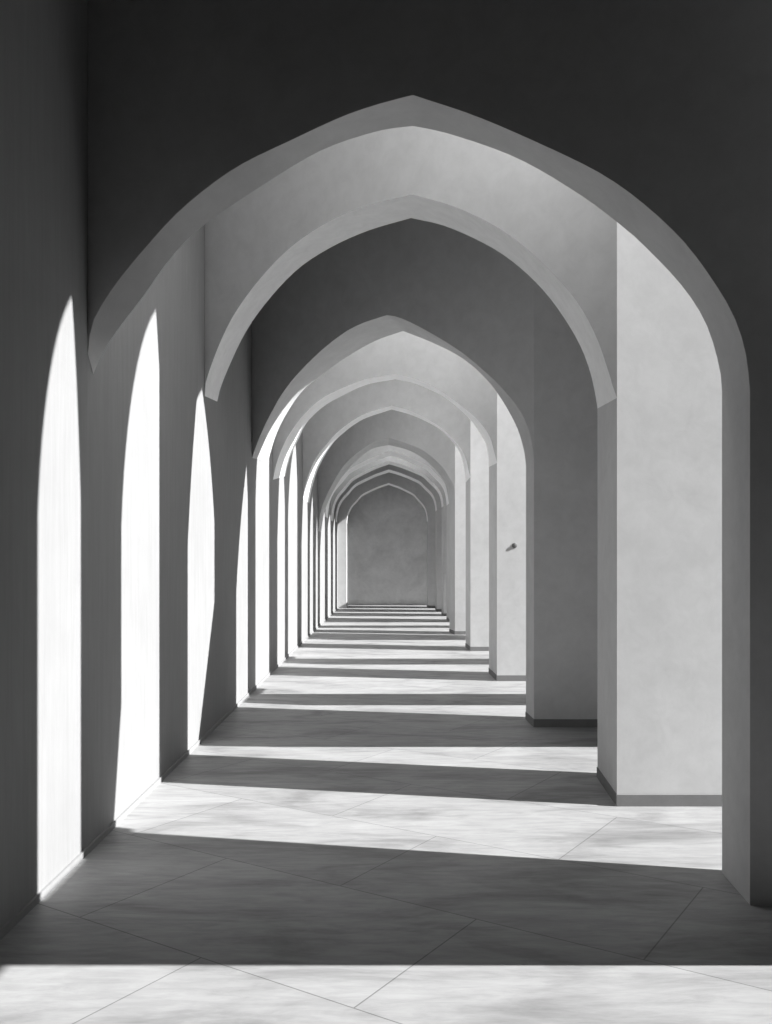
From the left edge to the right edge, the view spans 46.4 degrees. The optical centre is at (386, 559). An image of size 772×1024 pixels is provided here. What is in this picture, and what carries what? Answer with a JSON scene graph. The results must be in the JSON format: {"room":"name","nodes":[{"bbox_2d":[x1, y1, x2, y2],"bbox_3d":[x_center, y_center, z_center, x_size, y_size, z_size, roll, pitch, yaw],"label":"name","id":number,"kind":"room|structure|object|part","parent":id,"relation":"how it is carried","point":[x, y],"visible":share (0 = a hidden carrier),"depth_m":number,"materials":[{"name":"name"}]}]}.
{"room":"arched corridor","nodes":[
{"label":"arched corridor","id":0,"kind":"room"},
{"bbox_2d":[0,0,337,928],"bbox_3d":[-1.790,-1.650,14.900,0.300,6.500,34.800,0,0,0],"label":"wall","id":1,"kind":"structure","parent":0,"point":[155,570],"depth_m":5.12,"materials":[{"name":"paint"}]},
{"bbox_2d":[0,607,337,939],"bbox_3d":[-1.633,1.583,17.000,0.014,0.035,30.000,0,0,0],"label":"baseboard","id":2,"kind":"structure","parent":1,"relation":"attached to","point":[37,898],"depth_m":5.31,"materials":[{"name":"paint"}]},
{"bbox_2d":[0,605,771,1023],"bbox_3d":[0.275,1.700,14.900,4.430,0.200,34.800,0,0,0],"label":"floor","id":3,"kind":"structure","parent":0,"point":[381,831],"depth_m":4.42,"materials":[{"name":"stone"}]},
{"bbox_2d":[338,472,434,607],"bbox_3d":[0.181,-1.649,30.394,3.637,6.498,0.812,0,0,0],"label":"pointed arch","id":4,"kind":"object","parent":3,"relation":"on","point":[423,497],"visible":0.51,"depth_m":30.00,"materials":[{"name":"paint"}]},
{"bbox_2d":[325,445,448,621],"bbox_3d":[0.173,-1.649,23.975,3.934,6.498,1.170,0,0,11],"label":"pointed arch","id":5,"kind":"object","parent":3,"relation":"on","point":[377,453],"visible":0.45,"depth_m":23.61,"materials":[{"name":"paint"}]},
{"bbox_2d":[335,465,441,611],"bbox_3d":[0.173,-1.649,28.639,3.864,6.498,0.980,0,0,10],"label":"pointed arch","id":6,"kind":"object","parent":3,"relation":"on","point":[424,483],"visible":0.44,"depth_m":28.14,"materials":[{"name":"paint"}]},
{"bbox_2d":[331,456,446,615],"bbox_3d":[0.174,-1.649,26.449,3.869,6.498,0.969,0,0,11],"label":"pointed arch","id":7,"kind":"object","parent":3,"relation":"on","point":[389,460],"visible":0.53,"depth_m":26.03,"materials":[{"name":"paint"}]},
{"bbox_2d":[318,410,465,634],"bbox_3d":[0.100,-1.649,20.702,4.725,6.498,0.893,0,0,33],"label":"pointed arch","id":8,"kind":"object","parent":3,"relation":"on","point":[409,432],"visible":0.39,"depth_m":19.87,"materials":[{"name":"paint"}]},
{"bbox_3d":[1.539,1.562,19.512,0.422,0.075,0.940,0,0,-41],"label":"baseboard","id":9,"kind":"part","parent":8,"relation":"part of","materials":[{"name":"paint"}]},
{"bbox_2d":[303,380,488,650],"bbox_3d":[0.017,-1.649,17.116,4.746,6.498,1.219,0,0,33],"label":"pointed arch","id":10,"kind":"object","parent":3,"relation":"on","point":[332,420],"visible":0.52,"depth_m":16.16,"materials":[{"name":"paint"}]},
{"bbox_3d":[1.721,1.562,16.182,0.559,0.075,0.740,0,0,0],"label":"baseboard","id":11,"kind":"part","parent":10,"relation":"part of","materials":[{"name":"paint"}]},
{"bbox_2d":[273,331,525,680],"bbox_3d":[0.051,-1.649,12.907,4.394,6.498,1.376,0,0,25],"label":"pointed arch","id":12,"kind":"object","parent":3,"relation":"on","point":[403,356],"visible":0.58,"depth_m":12.05,"materials":[{"name":"paint"}]},
{"bbox_3d":[1.719,1.562,12.316,0.562,0.075,0.854,0,0,0],"label":"baseboard","id":13,"kind":"part","parent":12,"relation":"part of","materials":[{"name":"paint"}]},
{"bbox_2d":[252,218,596,726],"bbox_3d":[-0.049,-1.649,10.226,5.280,6.498,1.089,0,0,42],"label":"pointed arch","id":14,"kind":"object","parent":3,"relation":"on","point":[438,284],"visible":0.49,"depth_m":8.87,"materials":[{"name":"paint"}]},
{"bbox_3d":[1.721,1.562,8.834,0.657,0.075,0.446,0,0,0],"label":"baseboard","id":15,"kind":"part","parent":14,"relation":"part of","materials":[{"name":"paint"}]},
{"bbox_2d":[88,0,771,906],"bbox_3d":[0.199,-1.649,4.755,3.700,6.498,0.475,0,0,13],"label":"pointed arch","id":16,"kind":"object","parent":3,"relation":"on","point":[656,113],"visible":1,"depth_m":4.45,"materials":[{"name":"paint"}]},
{"bbox_2d":[205,126,721,806],"bbox_3d":[0.211,-1.649,7.111,4.739,6.498,1.044,0,0,28],"label":"pointed arch","id":17,"kind":"object","parent":3,"relation":"on","point":[647,347],"visible":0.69,"depth_m":5.85,"materials":[{"name":"paint"}]},
{"bbox_3d":[1.855,1.562,6.239,0.730,0.075,0.794,0,0,0],"label":"baseboard","id":18,"kind":"part","parent":17,"relation":"part of","materials":[{"name":"paint"}]},
{"bbox_2d":[348,485,426,604],"bbox_3d":[0.425,-1.650,32.150,4.130,6.500,0.300,0,0,0],"label":"wall","id":19,"kind":"structure","parent":0,"point":[387,526],"depth_m":32.00,"materials":[{"name":"paint"}]}
]}

